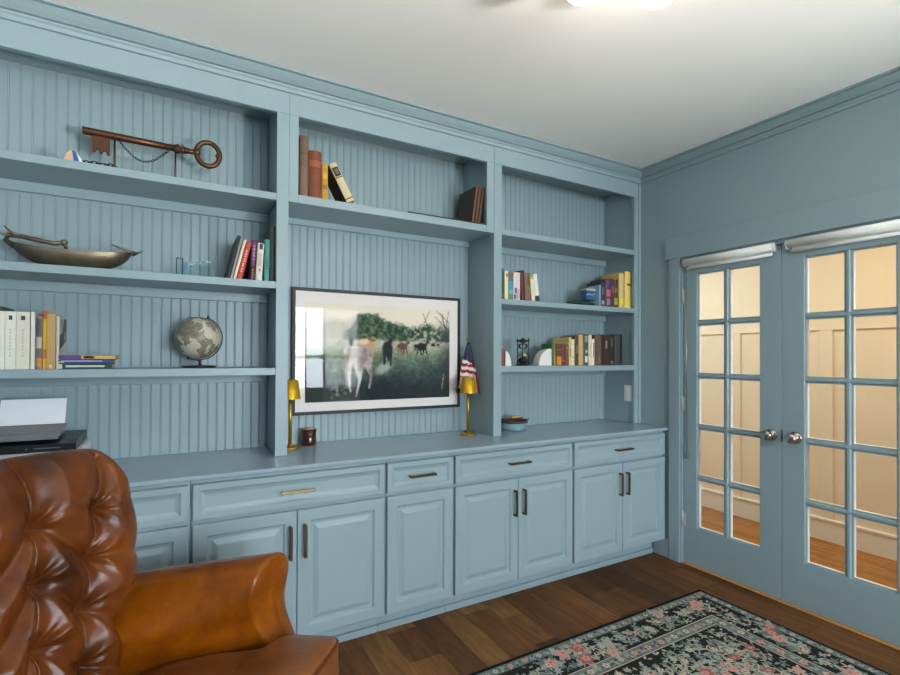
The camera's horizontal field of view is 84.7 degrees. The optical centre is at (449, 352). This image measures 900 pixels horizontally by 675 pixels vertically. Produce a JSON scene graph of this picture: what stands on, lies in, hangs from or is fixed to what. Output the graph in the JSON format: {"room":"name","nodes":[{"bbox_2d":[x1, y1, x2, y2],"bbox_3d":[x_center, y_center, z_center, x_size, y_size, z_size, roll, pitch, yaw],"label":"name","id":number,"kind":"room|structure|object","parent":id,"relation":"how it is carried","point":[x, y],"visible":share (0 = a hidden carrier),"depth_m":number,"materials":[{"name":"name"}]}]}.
{"room":"library","nodes":[
{"label":"library","id":0,"kind":"room"},
{"bbox_2d":[49,0,899,167],"bbox_3d":[0.750,-1.379,0.715,4.290,0.060,5.290,0,-1,-30],"label":"ceiling","id":1,"kind":"structure","parent":0,"point":[623,81],"depth_m":2.19,"materials":[{"name":"paint"}]},
{"bbox_2d":[568,0,671,9],"bbox_3d":[0.595,-1.243,1.555,0.364,0.198,0.390,0,-1,-30],"label":"ceiling light","id":2,"kind":"object","parent":1,"relation":"attached to","point":[649,4],"visible":1,"depth_m":1.62,"materials":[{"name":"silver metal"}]},
{"bbox_2d":[338,506,899,674],"bbox_3d":[0.948,1.403,1.623,5.470,0.002,6.500,0,-1,-30],"label":"floor","id":3,"kind":"structure","parent":0,"point":[467,640],"depth_m":2.64,"materials":[{"name":"brown wood"}]},
{"bbox_2d":[130,482,189,569],"bbox_3d":[-1.628,0.954,1.935,1.060,0.880,0.558,0,-1,-30],"label":"base cabinet","id":4,"kind":"object","parent":3,"relation":"on","point":[162,512],"visible":0.08,"depth_m":1.94,"materials":[{"name":"blue paint"}]},
{"bbox_2d":[113,419,667,487],"bbox_3d":[-0.389,0.512,2.657,4.050,0.022,0.561,0,-1,-30],"label":"countertop","id":5,"kind":"structure","parent":4,"relation":"on","point":[143,471],"depth_m":2.50,"materials":[{"name":"blue paint"}]},
{"bbox_2d":[0,398,90,458],"bbox_3d":[-1.702,0.340,1.931,0.450,0.300,0.318,0,-1,-30],"label":"printer","id":6,"kind":"object","parent":5,"relation":"on","point":[25,438],"visible":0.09,"depth_m":1.99,"materials":[{"name":"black plastic"}]},
{"bbox_2d":[0,423,66,441],"bbox_3d":[-1.700,0.312,1.905,0.328,0.040,0.195,0,-1,-30],"label":"paper tray","id":7,"kind":"object","parent":6,"relation":"on","point":[22,432],"depth_m":1.95,"materials":[{"name":"grey plastic"}]},
{"bbox_2d":[0,19,288,458],"bbox_3d":[-1.533,-0.427,2.154,1.543,1.838,0.305,0,-1,-30],"label":"bookcase","id":8,"kind":"object","parent":5,"relation":"on","point":[53,85],"visible":0.91,"depth_m":2.32,"materials":[{"name":"blue paint"}]},
{"bbox_2d":[0,311,4,369],"bbox_3d":[-1.770,-0.049,1.974,0.019,0.226,0.170,0,-1,-30],"label":"book","id":9,"kind":"object","parent":8,"relation":"on","point":[2,313],"visible":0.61,"depth_m":1.90,"materials":[{"name":"paper"}]},
{"bbox_2d":[0,306,14,310],"bbox_3d":[-1.821,-0.060,2.006,0.036,0.248,0.193,0,-1,-30],"label":"book","id":10,"kind":"object","parent":8,"relation":"on","point":[2,308],"visible":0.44,"depth_m":1.98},
{"bbox_2d":[5,311,16,369],"bbox_3d":[-1.747,-0.049,1.988,0.032,0.226,0.168,0,-1,-30],"label":"book","id":11,"kind":"object","parent":8,"relation":"on","point":[10,316],"visible":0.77,"depth_m":1.92,"materials":[{"name":"paper"}]},
{"bbox_2d":[16,312,30,369],"bbox_3d":[-1.714,-0.048,2.007,0.041,0.226,0.168,0,-1,-30],"label":"book","id":12,"kind":"object","parent":8,"relation":"on","point":[23,319],"visible":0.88,"depth_m":1.94,"materials":[{"name":"paper"}]},
{"bbox_2d":[30,312,42,368],"bbox_3d":[-1.685,-0.048,2.018,0.012,0.226,0.167,0,-1,-30],"label":"book","id":13,"kind":"object","parent":8,"relation":"on","point":[33,314],"visible":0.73,"depth_m":1.95,"materials":[{"name":"paper"}]},
{"bbox_2d":[36,316,42,368],"bbox_3d":[-1.674,-0.041,2.034,0.020,0.212,0.171,0,-1,-30],"label":"book","id":14,"kind":"object","parent":8,"relation":"on","point":[39,319],"visible":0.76,"depth_m":1.96,"materials":[{"name":"paper"}]},
{"bbox_2d":[43,311,54,368],"bbox_3d":[-1.659,-0.052,2.043,0.014,0.234,0.169,0,-1,-30],"label":"book","id":15,"kind":"object","parent":8,"relation":"on","point":[45,313],"visible":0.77,"depth_m":1.97,"materials":[{"name":"paper"}]},
{"bbox_2d":[47,314,63,368],"bbox_3d":[-1.635,-0.046,2.046,0.028,0.222,0.168,0,-1,-30],"label":"book","id":16,"kind":"object","parent":8,"relation":"on","point":[51,318],"visible":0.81,"depth_m":1.97,"materials":[{"name":"paper"}]},
{"bbox_2d":[56,316,66,368],"bbox_3d":[-1.618,-0.042,2.055,0.011,0.214,0.158,0,-1,-30],"label":"book","id":17,"kind":"object","parent":8,"relation":"on","point":[61,323],"visible":0.78,"depth_m":2.01,"materials":[{"name":"paper"}]},
{"bbox_2d":[59,318,66,354],"bbox_3d":[-1.613,-0.040,2.058,0.001,0.204,0.149,0,-1,-30],"label":"photo","id":18,"kind":"object","parent":17,"relation":"attached to","point":[62,321],"depth_m":2.05},
{"bbox_2d":[0,226,142,268],"bbox_3d":[-1.613,-0.427,2.102,0.524,0.153,0.150,0,-1,-30],"label":"bowl","id":19,"kind":"object","parent":8,"relation":"on","point":[37,254],"visible":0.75,"depth_m":2.04,"materials":[{"name":"grey metal"}]},
{"bbox_2d":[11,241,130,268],"bbox_3d":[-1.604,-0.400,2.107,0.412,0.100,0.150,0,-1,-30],"label":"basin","id":20,"kind":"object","parent":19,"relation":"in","point":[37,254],"depth_m":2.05,"materials":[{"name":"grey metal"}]},
{"bbox_2d":[64,150,81,161],"bbox_3d":[-1.532,-0.800,2.012,0.063,0.044,0.035,0,-1,-30],"label":"ornament","id":21,"kind":"object","parent":8,"relation":"on","point":[71,155],"visible":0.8,"depth_m":2.00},
{"bbox_2d":[59,363,115,368],"bbox_3d":[-1.534,0.055,2.096,0.178,0.022,0.150,0,-1,-30],"label":"book","id":22,"kind":"object","parent":8,"relation":"on","point":[82,365],"visible":0.9,"depth_m":2.04,"materials":[{"name":"paper"}]},
{"bbox_2d":[58,359,115,363],"bbox_3d":[-1.533,0.035,2.096,0.182,0.017,0.150,0,-1,-30],"label":"book","id":23,"kind":"object","parent":22,"relation":"on","point":[60,361],"visible":1,"depth_m":2.03,"materials":[{"name":"paper"}]},
{"bbox_2d":[58,355,119,358],"bbox_3d":[-1.528,0.018,2.099,0.195,0.016,0.150,0,-1,-30],"label":"book","id":24,"kind":"object","parent":23,"relation":"on","point":[59,356],"visible":0.99,"depth_m":2.03,"materials":[{"name":"paper"}]},
{"bbox_2d":[82,160,116,166],"bbox_3d":[-1.457,-0.785,2.045,0.132,0.014,0.024,0,-1,-30],"label":"chain","id":25,"kind":"object","parent":8,"relation":"on","point":[82,160],"visible":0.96,"depth_m":2.05,"materials":[{"name":"metal"}]},
{"bbox_2d":[82,126,221,176],"bbox_3d":[-1.339,-0.896,2.252,0.546,0.242,0.060,0,-1,-30],"label":"key","id":26,"kind":"object","parent":8,"relation":"on","point":[100,138],"visible":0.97,"depth_m":2.21,"materials":[{"name":"brown metal"}]},
{"bbox_2d":[176,257,215,275],"bbox_3d":[-1.184,-0.393,2.307,0.168,0.091,0.037,0,-1,-30],"label":"block","id":27,"kind":"object","parent":8,"relation":"on","point":[184,267],"visible":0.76,"depth_m":2.28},
{"bbox_2d":[174,316,222,367],"bbox_3d":[-1.189,-0.055,2.338,0.207,0.249,0.198,0,-1,-30],"label":"desk globe","id":28,"kind":"object","parent":8,"relation":"on","point":[197,338],"visible":0.99,"depth_m":2.27,"materials":[{"name":"black plastic"}]},
{"bbox_2d":[224,235,240,277],"bbox_3d":[-1.068,-0.452,2.410,0.062,0.212,0.199,0,-1,-30],"label":"book","id":29,"kind":"object","parent":8,"relation":"on","point":[236,242],"visible":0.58,"depth_m":2.33,"materials":[{"name":"paper"}]},
{"bbox_2d":[229,236,242,277],"bbox_3d":[-1.051,-0.450,2.408,0.058,0.209,0.178,0,-1,-30],"label":"book","id":30,"kind":"object","parent":8,"relation":"on","point":[241,237],"visible":0.49,"depth_m":2.33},
{"bbox_2d":[233,240,245,277],"bbox_3d":[-1.034,-0.443,2.406,0.058,0.194,0.159,0,-1,-30],"label":"book","id":31,"kind":"object","parent":8,"relation":"on","point":[244,241],"visible":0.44,"depth_m":2.34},
{"bbox_2d":[236,242,251,278],"bbox_3d":[-1.014,-0.439,2.410,0.066,0.186,0.151,0,-1,-30],"label":"book","id":32,"kind":"object","parent":8,"relation":"on","point":[248,244],"visible":0.79,"depth_m":2.35,"materials":[{"name":"paper"}]},
{"bbox_2d":[246,240,256,279],"bbox_3d":[-0.979,-0.445,2.430,0.032,0.199,0.151,0,-1,-30],"label":"book","id":33,"kind":"object","parent":8,"relation":"on","point":[251,260],"visible":0.7,"depth_m":2.37,"materials":[{"name":"paper"}]},
{"bbox_2d":[254,243,263,279],"bbox_3d":[-0.953,-0.438,2.444,0.040,0.185,0.152,0,-1,-30],"label":"book","id":34,"kind":"object","parent":8,"relation":"on","point":[260,246],"visible":0.66,"depth_m":2.38,"materials":[{"name":"paper"}]},
{"bbox_2d":[262,239,269,280],"bbox_3d":[-0.922,-0.448,2.457,0.023,0.206,0.141,1,-1,-30],"label":"book","id":35,"kind":"object","parent":8,"relation":"on","point":[266,259],"visible":0.6,"depth_m":2.40,"materials":[{"name":"paper"}]},
{"bbox_2d":[263,226,275,280],"bbox_3d":[-0.921,-0.482,2.515,0.026,0.276,0.221,0,-1,-30],"label":"book","id":36,"kind":"object","parent":8,"relation":"on","point":[270,234],"visible":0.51,"depth_m":2.42,"materials":[{"name":"paper"}]},
{"bbox_2d":[287,380,300,449],"bbox_3d":[-0.840,0.320,2.594,0.106,0.357,0.106,0,-1,-30],"label":"table lamp","id":37,"kind":"object","parent":5,"relation":"on","point":[293,390],"visible":0.75,"depth_m":2.58,"materials":[{"name":"gold metal"}]},
{"bbox_2d":[301,426,316,445],"bbox_3d":[-0.768,0.448,2.684,0.081,0.102,0.081,0,-1,-30],"label":"candle","id":38,"kind":"object","parent":5,"relation":"on","point":[308,435],"visible":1,"depth_m":2.65,"materials":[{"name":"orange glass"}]},
{"bbox_2d":[287,93,493,443],"bbox_3d":[-0.336,-0.417,2.834,1.210,1.838,0.305,0,-1,-30],"label":"bookcase","id":39,"kind":"object","parent":5,"relation":"on","point":[390,169],"visible":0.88,"depth_m":2.92,"materials":[{"name":"blue paint"}]},
{"bbox_2d":[298,135,308,195],"bbox_3d":[-0.776,-0.932,2.551,0.043,0.306,0.205,0,-1,-30],"label":"book","id":40,"kind":"object","parent":39,"relation":"on","point":[303,140],"visible":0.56,"depth_m":2.46,"materials":[{"name":"leather"}]},
{"bbox_2d":[308,150,321,197],"bbox_3d":[-0.720,-0.899,2.564,0.063,0.240,0.178,0,-1,-30],"label":"book","id":41,"kind":"object","parent":39,"relation":"on","point":[314,157],"visible":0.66,"depth_m":2.49,"materials":[{"name":"leather"}]},
{"bbox_2d":[321,164,327,198],"bbox_3d":[-0.669,-0.870,2.573,0.031,0.183,0.132,0,-1,-30],"label":"book","id":42,"kind":"object","parent":39,"relation":"on","point":[324,168],"visible":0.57,"depth_m":2.52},
{"bbox_2d":[328,162,353,202],"bbox_3d":[-0.594,-0.881,2.620,0.137,0.207,0.145,0,-1,-30],"label":"book","id":43,"kind":"object","parent":39,"relation":"on","point":[337,185],"visible":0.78,"depth_m":2.57,"materials":[{"name":"paper"}]},
{"bbox_2d":[291,286,459,415],"bbox_3d":[-0.401,-0.006,2.941,1.057,0.700,0.033,0,-1,-30],"label":"framed picture","id":44,"kind":"object","parent":39,"relation":"attached to","point":[352,351],"visible":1,"depth_m":2.90,"materials":[{"name":"paper"}]},
{"bbox_2d":[305,302,449,402],"bbox_3d":[-0.400,0.000,2.934,0.911,0.553,0.001,0,-1,-30],"label":"print","id":45,"kind":"object","parent":44,"relation":"attached to","point":[353,352],"depth_m":2.91},
{"bbox_2d":[408,211,483,224],"bbox_3d":[-0.061,-0.778,2.951,0.505,0.010,0.213,0,-1,-30],"label":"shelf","id":46,"kind":"object","parent":39,"relation":"on","point":[408,211],"visible":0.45,"depth_m":2.85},
{"bbox_2d":[457,186,478,221],"bbox_3d":[0.104,-0.896,3.059,0.050,0.226,0.200,0,-1,-30],"label":"book","id":47,"kind":"object","parent":46,"relation":"on","point":[466,211],"visible":0.8,"depth_m":3.03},
{"bbox_2d":[474,186,481,221],"bbox_3d":[0.124,-0.896,3.070,0.049,0.226,0.200,0,-1,-30],"label":"album","id":48,"kind":"object","parent":46,"relation":"on","point":[479,188],"visible":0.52,"depth_m":2.98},
{"bbox_2d":[478,187,484,222],"bbox_3d":[0.142,-0.895,3.081,0.047,0.226,0.200,0,-1,-30],"label":"album","id":49,"kind":"object","parent":46,"relation":"on","point":[483,188],"visible":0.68,"depth_m":3.00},
{"bbox_2d":[460,377,476,435],"bbox_3d":[0.113,0.327,3.063,0.106,0.357,0.106,0,-1,-30],"label":"table lamp","id":50,"kind":"object","parent":5,"relation":"on","point":[468,385],"visible":1,"depth_m":3.03,"materials":[{"name":"gold metal"}]},
{"bbox_2d":[458,336,479,431],"bbox_3d":[0.123,0.198,3.139,0.144,0.616,0.061,0,0,8],"label":"table flag","id":51,"kind":"object","parent":5,"relation":"on","point":[468,369],"visible":0.82,"depth_m":3.13,"materials":[{"name":"multicoloured fabric"}]},
{"bbox_2d":[501,418,529,430],"bbox_3d":[0.419,0.472,3.277,0.196,0.074,0.196,0,-1,-30],"label":"ceramic bowl","id":52,"kind":"object","parent":5,"relation":"on","point":[510,425],"depth_m":3.20,"materials":[{"name":"blue ceramic"}]},
{"bbox_3d":[0.416,0.435,3.283,0.192,0.011,0.059,0,-1,-30],"label":"wooden strip","id":53,"kind":"object","parent":52,"relation":"on","visible":0},
{"bbox_2d":[509,415,521,417],"bbox_3d":[0.434,0.421,3.268,0.087,0.017,0.032,1,-1,-36],"label":"wooden block","id":54,"kind":"object","parent":53,"relation":"on","point":[510,416],"visible":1,"depth_m":3.25,"materials":[{"name":"brown wood"}]},
{"bbox_2d":[468,147,640,435],"bbox_3d":[0.763,-0.408,3.453,1.308,1.838,0.313,0,-1,-30],"label":"bookcase","id":55,"kind":"object","parent":5,"relation":"on","point":[570,227],"depth_m":3.55,"materials":[{"name":"blue paint"}]},
{"bbox_2d":[502,268,502,298],"bbox_3d":[0.292,-0.432,3.163,0.020,0.196,0.151,0,-1,-30],"label":"book","id":56,"kind":"object","parent":55,"relation":"on","point":[502,268],"visible":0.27,"depth_m":3.10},
{"bbox_2d":[501,349,504,365],"bbox_3d":[0.304,0.028,3.143,0.036,0.108,0.113,0,-1,-30],"label":"book","id":57,"kind":"object","parent":55,"relation":"on","point":[502,350],"visible":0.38,"depth_m":3.09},
{"bbox_2d":[503,271,507,298],"bbox_3d":[0.325,-0.425,3.158,0.029,0.182,0.132,0,-1,-30],"label":"book","id":58,"kind":"object","parent":55,"relation":"on","point":[505,273],"visible":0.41,"depth_m":3.10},
{"bbox_2d":[505,351,510,365],"bbox_3d":[0.353,0.032,3.149,0.050,0.099,0.070,0,-1,-30],"label":"bookend","id":59,"kind":"object","parent":55,"relation":"on","point":[507,356],"visible":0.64,"depth_m":3.12,"materials":[{"name":"white stone"}]},
{"bbox_2d":[508,277,512,298],"bbox_3d":[0.359,-0.406,3.168,0.036,0.143,0.108,0,-1,-30],"label":"book","id":60,"kind":"object","parent":55,"relation":"on","point":[510,280],"visible":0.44,"depth_m":3.12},
{"bbox_2d":[508,272,519,299],"bbox_3d":[0.392,-0.424,3.204,0.052,0.180,0.138,0,-1,-30],"label":"book","id":61,"kind":"object","parent":55,"relation":"on","point":[515,275],"visible":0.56,"depth_m":3.14,"materials":[{"name":"paper"}]},
{"bbox_2d":[511,270,524,299],"bbox_3d":[0.432,-0.432,3.230,0.039,0.197,0.152,0,-1,-30],"label":"book","id":62,"kind":"object","parent":55,"relation":"on","point":[522,289],"visible":0.42,"depth_m":3.16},
{"bbox_2d":[516,338,529,365],"bbox_3d":[0.479,-0.008,3.238,0.093,0.182,0.092,0,-1,-30],"label":"hourglass","id":63,"kind":"object","parent":55,"relation":"on","point":[522,360],"visible":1,"depth_m":3.22,"materials":[{"name":"black plastic"}]},
{"bbox_2d":[524,273,530,300],"bbox_3d":[0.472,-0.425,3.240,0.057,0.184,0.135,0,-1,-30],"label":"book","id":64,"kind":"object","parent":55,"relation":"on","point":[526,275],"visible":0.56,"depth_m":3.18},
{"bbox_2d":[530,276,534,300],"bbox_3d":[0.507,-0.418,3.261,0.042,0.170,0.132,0,-1,-30],"label":"book","id":65,"kind":"object","parent":55,"relation":"on","point":[531,277],"visible":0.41,"depth_m":3.20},
{"bbox_2d":[530,274,539,300],"bbox_3d":[0.534,-0.425,3.276,0.055,0.185,0.133,0,-1,-30],"label":"book","id":66,"kind":"object","parent":55,"relation":"on","point":[536,291],"visible":0.41,"depth_m":3.22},
{"bbox_2d":[533,349,551,365],"bbox_3d":[0.615,0.027,3.298,0.107,0.113,0.070,0,-1,-30],"label":"bookend","id":67,"kind":"object","parent":55,"relation":"on","point":[543,357],"visible":1,"depth_m":3.28,"materials":[{"name":"white stone"}]},
{"bbox_2d":[542,344,554,365],"bbox_3d":[0.669,0.011,3.345,0.029,0.146,0.112,0,-1,-30],"label":"book","id":68,"kind":"object","parent":55,"relation":"on","point":[544,346],"visible":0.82,"depth_m":3.30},
{"bbox_2d":[555,344,561,365],"bbox_3d":[0.707,0.012,3.363,0.050,0.146,0.108,0,-1,-30],"label":"book","id":69,"kind":"object","parent":55,"relation":"on","point":[558,347],"visible":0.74,"depth_m":3.31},
{"bbox_2d":[552,337,570,365],"bbox_3d":[0.779,-0.011,3.437,0.024,0.193,0.171,0,-1,-30],"label":"book","id":70,"kind":"object","parent":55,"relation":"on","point":[564,340],"visible":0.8,"depth_m":3.39,"materials":[{"name":"paper"}]},
{"bbox_2d":[562,344,565,365],"bbox_3d":[0.745,0.012,3.382,0.030,0.147,0.112,0,-1,-30],"label":"book","id":71,"kind":"object","parent":55,"relation":"on","point":[563,345],"visible":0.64,"depth_m":3.33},
{"bbox_2d":[565,344,568,365],"bbox_3d":[0.771,0.012,3.397,0.027,0.146,0.112,0,-1,-30],"label":"book","id":72,"kind":"object","parent":55,"relation":"on","point":[567,345],"visible":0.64,"depth_m":3.35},
{"bbox_2d":[560,336,577,365],"bbox_3d":[0.835,-0.015,3.456,0.034,0.202,0.153,0,-1,-30],"label":"book","id":73,"kind":"object","parent":55,"relation":"on","point":[575,338],"visible":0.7,"depth_m":3.39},
{"bbox_2d":[571,339,573,365],"bbox_3d":[0.810,-0.004,3.437,0.026,0.180,0.142,0,-1,-30],"label":"book","id":74,"kind":"object","parent":55,"relation":"on","point":[572,340],"visible":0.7,"depth_m":3.38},
{"bbox_2d":[564,335,582,364],"bbox_3d":[0.872,-0.020,3.475,0.045,0.213,0.155,0,-1,-30],"label":"book","id":75,"kind":"object","parent":55,"relation":"on","point":[580,337],"visible":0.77,"depth_m":3.40,"materials":[{"name":"paper"}]},
{"bbox_2d":[578,334,587,364],"bbox_3d":[0.912,-0.022,3.499,0.046,0.217,0.155,0,-1,-30],"label":"book","id":76,"kind":"object","parent":55,"relation":"on","point":[585,336],"visible":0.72,"depth_m":3.43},
{"bbox_2d":[581,288,595,300],"bbox_3d":[0.984,-0.415,3.519,0.091,0.080,0.057,0,-1,-30],"label":"box","id":77,"kind":"object","parent":55,"relation":"on","point":[587,294],"visible":0.99,"depth_m":3.50,"materials":[{"name":"cardboard"}]},
{"bbox_2d":[588,335,591,364],"bbox_3d":[0.947,-0.019,3.519,0.031,0.212,0.153,0,-1,-30],"label":"book","id":78,"kind":"object","parent":55,"relation":"on","point":[589,336],"visible":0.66,"depth_m":3.45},
{"bbox_2d":[592,339,593,364],"bbox_3d":[0.974,-0.006,3.530,0.025,0.186,0.142,0,-1,-30],"label":"book","id":79,"kind":"object","parent":55,"relation":"on","point":[592,339],"visible":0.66,"depth_m":3.47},
{"bbox_2d":[587,285,600,305],"bbox_3d":[1.038,-0.406,3.558,0.012,0.155,0.119,0,-1,-30],"label":"book","id":80,"kind":"object","parent":55,"relation":"on","point":[597,301],"visible":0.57,"depth_m":3.52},
{"bbox_2d":[587,282,604,305],"bbox_3d":[1.060,-0.417,3.579,0.044,0.178,0.145,0,-1,-30],"label":"book","id":81,"kind":"object","parent":55,"relation":"on","point":[602,284],"visible":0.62,"depth_m":3.52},
{"bbox_2d":[592,335,600,364],"bbox_3d":[1.010,-0.019,3.558,0.062,0.213,0.148,0,-1,-30],"label":"book","id":82,"kind":"object","parent":55,"relation":"on","point":[597,338],"visible":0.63,"depth_m":3.49,"materials":[{"name":"paper"}]},
{"bbox_2d":[590,279,610,306],"bbox_3d":[1.104,-0.430,3.608,0.058,0.204,0.157,0,-1,-30],"label":"book","id":83,"kind":"object","parent":55,"relation":"on","point":[607,281],"visible":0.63,"depth_m":3.54,"materials":[{"name":"paper"}]},
{"bbox_2d":[601,335,602,364],"bbox_3d":[1.050,-0.022,3.579,0.023,0.219,0.151,0,-1,-30],"label":"book","id":84,"kind":"object","parent":55,"relation":"on","point":[601,335],"visible":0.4,"depth_m":3.51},
{"bbox_2d":[603,335,608,364],"bbox_3d":[1.085,-0.021,3.601,0.058,0.219,0.148,0,-1,-30],"label":"book","id":85,"kind":"object","parent":55,"relation":"on","point":[605,337],"visible":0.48,"depth_m":3.53,"materials":[{"name":"paper"}]},
{"bbox_2d":[609,335,614,364],"bbox_3d":[1.136,-0.022,3.630,0.055,0.221,0.148,0,-1,-30],"label":"book","id":86,"kind":"object","parent":55,"relation":"on","point":[611,337],"visible":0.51,"depth_m":3.56,"materials":[{"name":"paper"}]},
{"bbox_2d":[611,279,613,306],"bbox_3d":[1.140,-0.431,3.632,0.025,0.208,0.152,0,-1,-30],"label":"book","id":87,"kind":"object","parent":55,"relation":"on","point":[612,280],"visible":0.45,"depth_m":3.56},
{"bbox_2d":[602,273,623,307],"bbox_3d":[1.212,-0.453,3.670,0.052,0.252,0.176,0,-1,-30],"label":"book","id":88,"kind":"object","parent":55,"relation":"on","point":[620,277],"visible":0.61,"depth_m":3.59,"materials":[{"name":"paper"}]},
{"bbox_2d":[601,271,629,307],"bbox_3d":[1.250,-0.461,3.723,0.062,0.270,0.243,0,-1,-30],"label":"book","id":89,"kind":"object","parent":55,"relation":"on","point":[626,273],"visible":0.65,"depth_m":3.61,"materials":[{"name":"paper"}]},
{"bbox_2d":[610,334,621,364],"bbox_3d":[1.204,-0.024,3.664,0.048,0.226,0.155,0,-1,-30],"label":"book","id":90,"kind":"object","parent":55,"relation":"on","point":[619,336],"visible":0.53,"depth_m":3.59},
{"bbox_2d":[614,280,617,306],"bbox_3d":[1.170,-0.430,3.648,0.040,0.205,0.154,0,-1,-30],"label":"book","id":91,"kind":"object","parent":55,"relation":"on","point":[615,281],"visible":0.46,"depth_m":3.58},
{"bbox_2d":[615,335,616,364],"bbox_3d":[1.171,-0.022,3.648,0.022,0.221,0.150,0,-1,-30],"label":"book","id":92,"kind":"object","parent":55,"relation":"on","point":[615,335],"visible":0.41,"depth_m":3.58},
{"bbox_2d":[624,385,631,400],"bbox_3d":[1.322,0.299,3.667,0.008,0.116,0.072,0,-1,-30],"label":"light switch","id":93,"kind":"object","parent":55,"relation":"attached to","point":[627,389],"visible":1,"depth_m":3.67,"materials":[{"name":"white plastic"}]},
{"bbox_2d":[0,449,338,674],"bbox_3d":[-0.827,0.828,1.167,0.858,1.126,1.192,0,0,15],"label":"armchair","id":94,"kind":"object","parent":3,"relation":"on","point":[75,599],"visible":1,"depth_m":1.35,"materials":[{"name":"brown leather"}]},
{"bbox_2d":[142,635,338,674],"bbox_3d":[-0.697,0.981,1.130,0.581,0.289,0.936,0,0,15],"label":"seat cushion","id":95,"kind":"object","parent":94,"relation":"on","point":[167,654],"depth_m":1.44,"materials":[{"name":"leather"}]},
{"bbox_2d":[190,461,384,642],"bbox_3d":[-0.800,0.961,2.405,0.842,0.880,0.558,0,-1,-30],"label":"base cabinet","id":96,"kind":"object","parent":3,"relation":"on","point":[328,522],"visible":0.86,"depth_m":2.23,"materials":[{"name":"blue paint"}]},
{"bbox_2d":[377,454,452,631],"bbox_3d":[-0.266,0.966,2.708,0.383,0.880,0.558,0,-1,-30],"label":"base cabinet","id":97,"kind":"object","parent":3,"relation":"on","point":[418,491],"visible":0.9,"depth_m":2.50,"materials":[{"name":"blue paint"}]},
{"bbox_2d":[443,441,572,611],"bbox_3d":[0.266,0.970,3.010,0.838,0.880,0.558,0,-1,-30],"label":"base cabinet","id":98,"kind":"object","parent":3,"relation":"on","point":[512,506],"visible":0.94,"depth_m":2.78,"materials":[{"name":"blue paint"}]},
{"bbox_2d":[561,431,664,578],"bbox_3d":[1.003,0.976,3.428,0.855,0.880,0.558,0,-1,-30],"label":"base cabinet","id":99,"kind":"object","parent":3,"relation":"on","point":[618,482],"visible":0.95,"depth_m":3.20,"materials":[{"name":"blue paint"}]},
{"bbox_2d":[469,589,892,674],"bbox_3d":[1.372,1.395,1.163,1.955,0.010,2.982,0,-1,-30],"label":"rug","id":100,"kind":"object","parent":3,"relation":"on","point":[698,632],"visible":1,"depth_m":2.33,"materials":[{"name":"fabric"}]},
{"bbox_2d":[640,90,899,546],"bbox_3d":[2.558,0.063,1.733,0.120,2.793,5.090,0,-1,-30],"label":"wall","id":101,"kind":"structure","parent":0,"point":[855,150],"depth_m":2.95,"materials":[{"name":"blue paint"}]},
{"bbox_2d":[0,0,641,183],"bbox_3d":[-0.339,-1.301,2.613,4.070,0.074,0.084,0,-1,-30],"label":"trim","id":102,"kind":"structure","parent":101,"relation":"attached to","point":[47,15],"depth_m":2.34,"materials":[{"name":"blue paint"}]},
{"bbox_2d":[653,538,668,557],"bbox_3d":[2.602,1.343,1.499,0.014,0.130,4.652,0,-1,-30],"label":"baseboard","id":103,"kind":"structure","parent":101,"relation":"attached to","point":[661,547],"depth_m":3.45,"materials":[{"name":"blue paint"}]},
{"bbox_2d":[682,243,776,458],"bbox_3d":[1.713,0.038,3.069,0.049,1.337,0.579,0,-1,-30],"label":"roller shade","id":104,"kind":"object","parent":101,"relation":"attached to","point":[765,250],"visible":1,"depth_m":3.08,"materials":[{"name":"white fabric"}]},
{"bbox_2d":[681,244,781,599],"bbox_3d":[1.719,0.392,3.074,0.108,2.023,0.624,0,-1,-30],"label":"door","id":105,"kind":"structure","parent":101,"relation":"in","point":[758,567],"depth_m":3.07,"materials":[{"name":"blue paint"}]},
{"bbox_2d":[640,66,899,183],"bbox_3d":[2.550,-1.297,1.558,0.084,0.074,4.780,0,-1,-30],"label":"trim","id":106,"kind":"structure","parent":101,"relation":"attached to","point":[885,83],"depth_m":2.76,"materials":[{"name":"blue paint"}]},
{"bbox_2d":[665,185,899,562],"bbox_3d":[1.925,0.312,2.827,0.148,2.207,1.476,0,-1,-30],"label":"trim","id":107,"kind":"structure","parent":101,"relation":"attached to","point":[882,204],"depth_m":3.21,"materials":[{"name":"blue paint"}]},
{"bbox_2d":[682,561,899,650],"bbox_3d":[1.933,1.410,2.830,0.144,0.010,1.237,0,-1,-30],"label":"threshold","id":108,"kind":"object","parent":101,"relation":"attached to","point":[684,562],"depth_m":2.71,"materials":[{"name":"brown wood"}]},
{"bbox_2d":[781,235,899,646],"bbox_3d":[2.026,0.389,2.533,0.108,2.023,0.616,0,-1,-30],"label":"door","id":109,"kind":"structure","parent":101,"relation":"in","point":[871,608],"depth_m":2.62,"materials":[{"name":"blue paint"}]},
{"bbox_2d":[784,219,899,252],"bbox_3d":[2.024,-0.597,2.529,0.049,0.074,0.559,0,-1,-30],"label":"roller shade","id":110,"kind":"object","parent":101,"relation":"attached to","point":[888,228],"visible":1,"depth_m":2.52,"materials":[{"name":"white fabric"}]},
{"bbox_2d":[701,245,896,535],"bbox_3d":[2.978,0.141,3.644,0.080,2.670,5.000,0,-1,-30],"label":"wall","id":111,"kind":"structure","parent":0,"point":[876,348],"depth_m":3.71,"materials":[{"name":"beige paint"}]},
{"bbox_2d":[701,315,895,519],"bbox_3d":[2.932,0.477,3.616,0.021,1.553,5.000,0,-1,-30],"label":"trim","id":112,"kind":"structure","parent":111,"relation":"attached to","point":[826,327],"depth_m":3.76,"materials":[{"name":"beige paint"}]},
{"bbox_2d":[701,487,896,560],"bbox_3d":[2.927,1.339,3.609,0.025,0.172,5.000,0,-1,-30],"label":"baseboard","id":113,"kind":"structure","parent":111,"relation":"attached to","point":[870,541],"depth_m":3.73,"materials":[{"name":"white paint"}]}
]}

